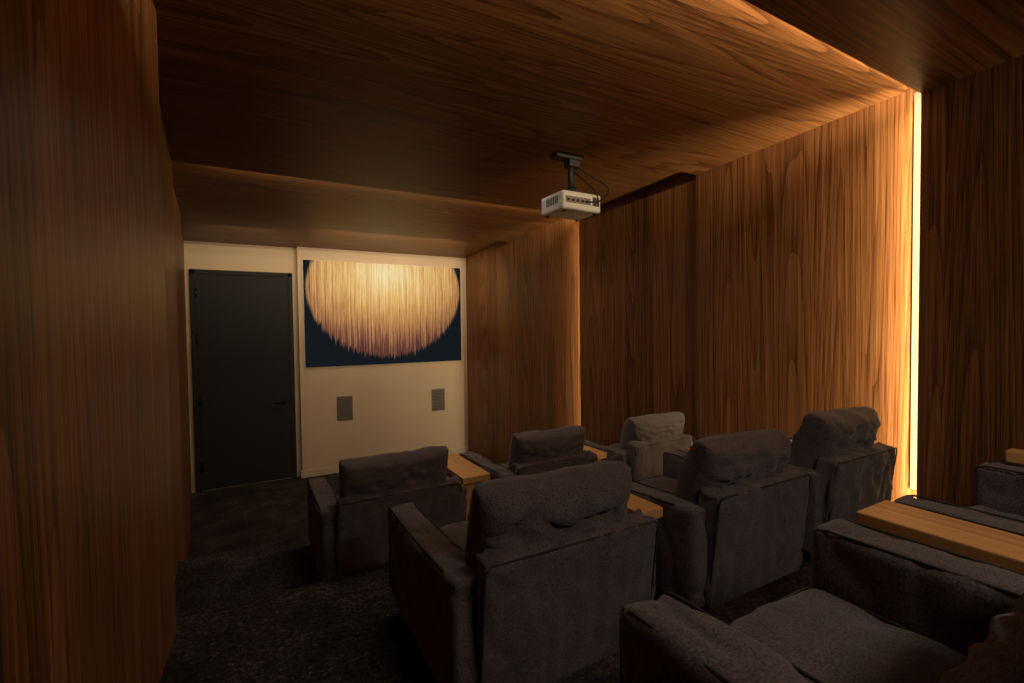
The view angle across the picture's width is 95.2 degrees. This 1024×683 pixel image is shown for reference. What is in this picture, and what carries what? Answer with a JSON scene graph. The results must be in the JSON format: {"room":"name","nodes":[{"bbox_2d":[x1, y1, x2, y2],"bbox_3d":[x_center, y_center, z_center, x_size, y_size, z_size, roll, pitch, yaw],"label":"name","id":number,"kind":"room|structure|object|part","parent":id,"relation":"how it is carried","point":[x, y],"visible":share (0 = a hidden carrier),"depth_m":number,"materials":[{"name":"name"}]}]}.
{"room":"home theater","nodes":[
{"label":"home theater","id":0,"kind":"room"},
{"bbox_2d":[0,0,191,682],"bbox_3d":[-1.753,0.343,2.236,0.281,3.720,9.440,-2,2,-31],"label":"wall","id":1,"kind":"structure","parent":0,"point":[96,491],"depth_m":1.09,"materials":[{"name":"brown wood"}]},
{"bbox_2d":[184,240,301,492],"bbox_3d":[-2.565,0.215,7.185,4.440,3.720,0.180,-2,2,-29],"label":"wall","id":2,"kind":"structure","parent":0,"point":[197,254],"depth_m":6.40,"materials":[{"name":"beige paint"}]},
{"bbox_2d":[189,269,296,492],"bbox_3d":[-3.654,0.513,6.426,1.220,2.952,0.089,-2,2,-29],"label":"door","id":3,"kind":"structure","parent":2,"relation":"in","point":[243,342],"depth_m":6.43,"materials":[{"name":"wood"}]},
{"bbox_2d":[296,247,467,470],"bbox_3d":[-1.921,0.261,7.383,2.620,3.360,0.103,-2,2,-29],"label":"wall","id":4,"kind":"structure","parent":0,"point":[392,404],"depth_m":7.26,"materials":[{"name":"beige paint"}]},
{"bbox_2d":[337,396,352,420],"bbox_3d":[-2.507,0.999,7.021,0.228,0.360,0.023,-2,2,-29],"label":"wall speaker","id":5,"kind":"object","parent":4,"relation":"attached to","point":[344,403],"visible":1,"depth_m":7.01,"materials":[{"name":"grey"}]},
{"bbox_3d":[-1.928,-0.427,7.317,2.472,1.596,0.019,-2,2,-29],"label":"projection screen","id":6,"kind":"part","parent":4,"relation":"part of","materials":[{"name":"fabric"}]},
{"bbox_2d":[300,447,468,477],"bbox_3d":[-1.915,1.890,7.421,2.628,0.102,0.100,-2,2,-29],"label":"baseboard","id":7,"kind":"structure","parent":4,"relation":"attached to","point":[329,470],"depth_m":6.90,"materials":[{"name":"white wood"}]},
{"bbox_2d":[431,388,444,410],"bbox_3d":[-1.219,0.963,7.741,0.228,0.360,0.023,-2,2,-29],"label":"wall speaker","id":8,"kind":"object","parent":4,"relation":"attached to","point":[438,395],"visible":1,"depth_m":7.73,"materials":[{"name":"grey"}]},
{"bbox_2d":[159,454,950,682],"bbox_3d":[-0.242,1.543,3.094,4.440,1.356,9.540,-2,2,-29],"label":"floor","id":9,"kind":"structure","parent":0,"point":[253,604],"depth_m":1.99,"materials":[{"name":"carpet"}]},
{"bbox_2d":[307,446,466,580],"bbox_3d":[-0.794,0.991,2.925,0.852,0.722,0.857,-2,2,-29],"label":"armchair","id":10,"kind":"object","parent":9,"relation":"on","point":[348,531],"visible":0.84,"depth_m":2.54,"materials":[{"name":"grey fabric"}]},
{"bbox_2d":[447,453,489,519],"bbox_3d":[-0.372,1.103,3.322,0.198,0.462,0.600,-2,2,-29],"label":"side table","id":11,"kind":"object","parent":9,"relation":"on","point":[470,474],"visible":0.37,"depth_m":3.13,"materials":[{"name":"brown wood"}]},
{"bbox_2d":[388,460,658,682],"bbox_3d":[0.018,0.794,1.847,0.834,0.724,0.866,-2,2,-29],"label":"armchair","id":12,"kind":"object","parent":9,"relation":"on","point":[540,572],"visible":0.96,"depth_m":1.48,"materials":[{"name":"grey fabric"}]},
{"bbox_2d":[459,425,597,479],"bbox_3d":[0.121,0.965,3.503,0.808,0.718,0.864,-2,2,-29],"label":"armchair","id":13,"kind":"object","parent":9,"relation":"on","point":[534,451],"visible":0.38,"depth_m":3.16,"materials":[{"name":"grey fabric"}]},
{"bbox_2d":[583,445,606,460],"bbox_3d":[0.518,1.079,3.820,0.150,0.462,0.600,-2,2,-29],"label":"side table","id":14,"kind":"object","parent":9,"relation":"on","point":[600,454],"visible":0.14,"depth_m":3.59,"materials":[{"name":"brown wood"}]},
{"bbox_2d":[584,412,694,481],"bbox_3d":[0.997,0.939,3.988,0.817,0.722,0.884,-2,2,-29],"label":"armchair","id":15,"kind":"object","parent":9,"relation":"on","point":[644,440],"visible":0.54,"depth_m":3.61,"materials":[{"name":"grey fabric"}]},
{"bbox_2d":[627,493,662,518],"bbox_3d":[0.424,0.910,2.168,0.128,0.462,0.600,-2,2,-29],"label":"side table","id":16,"kind":"object","parent":9,"relation":"on","point":[648,508],"visible":0.09,"depth_m":1.93,"materials":[{"name":"brown wood"}]},
{"bbox_2d":[630,430,810,611],"bbox_3d":[0.881,0.764,2.341,0.800,0.735,0.873,-2,2,-29],"label":"armchair","id":17,"kind":"object","parent":9,"relation":"on","point":[732,523],"visible":0.84,"depth_m":1.96,"materials":[{"name":"grey fabric"}]},
{"bbox_2d":[688,406,896,561],"bbox_3d":[1.632,0.731,2.783,0.788,0.758,0.870,-2,2,-29],"label":"armchair","id":18,"kind":"object","parent":9,"relation":"on","point":[850,473],"visible":0.48,"depth_m":2.37,"materials":[{"name":"grey fabric"}]},
{"bbox_2d":[619,519,1023,682],"bbox_3d":[0.718,0.605,0.676,0.788,0.634,0.870,-2,2,-30],"label":"armchair","id":19,"kind":"object","parent":9,"relation":"on","point":[877,607],"visible":1,"depth_m":0.90,"materials":[{"name":"grey fabric"}]},
{"bbox_2d":[856,500,1023,573],"bbox_3d":[1.124,0.676,0.983,0.161,0.462,0.642,-2,2,-29],"label":"side table","id":20,"kind":"object","parent":9,"relation":"on","point":[1004,549],"visible":0.46,"depth_m":1.10,"materials":[{"name":"brown wood"}]},
{"bbox_2d":[894,461,1023,535],"bbox_3d":[1.597,0.533,1.158,0.796,0.729,0.869,-2,2,-30],"label":"armchair","id":21,"kind":"object","parent":9,"relation":"on","point":[998,498],"visible":0.27,"depth_m":1.56,"materials":[{"name":"grey fabric"}]},
{"bbox_2d":[1002,456,1019,466],"bbox_3d":[2.370,0.512,1.586,0.730,0.728,0.874,-2,2,-30],"label":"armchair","id":22,"kind":"object","parent":9,"relation":"on","point":[1003,460],"visible":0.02,"depth_m":1.77,"materials":[{"name":"grey fabric"}]},
{"bbox_2d":[1005,448,1023,467],"bbox_3d":[1.969,0.641,1.445,0.062,0.486,0.624,-2,2,-29],"label":"side table","id":23,"kind":"object","parent":9,"relation":"on","point":[1012,455],"visible":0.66,"depth_m":1.68,"materials":[{"name":"brown wood"}]},
{"bbox_2d":[152,0,1023,257],"bbox_3d":[-0.281,-1.353,3.019,4.440,0.156,9.432,-2,2,-29],"label":"ceiling","id":24,"kind":"structure","parent":0,"point":[415,127],"depth_m":2.52,"materials":[{"name":"brown wood"}]},
{"bbox_2d":[542,150,608,221],"bbox_3d":[0.442,-1.120,3.362,0.353,0.431,0.407,-2,2,-29],"label":"ceiling projector","id":25,"kind":"object","parent":24,"relation":"hanging from","point":[570,203],"visible":1,"depth_m":3.31,"materials":[{"name":"white plastic"}]},
{"bbox_2d":[466,55,1023,506],"bbox_3d":[1.470,0.254,4.032,0.126,3.720,9.432,-2,2,-29],"label":"wall","id":26,"kind":"structure","parent":0,"point":[767,288],"depth_m":3.15,"materials":[{"name":"brown wood"}]},
{"bbox_2d":[910,92,920,489],"bbox_3d":[2.291,-0.271,2.589,0.004,2.226,0.120,-2,2,-33],"label":"light strip","id":27,"kind":"object","parent":26,"relation":"attached to","point":[917,96],"visible":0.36,"depth_m":2.63,"materials":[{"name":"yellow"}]}
]}

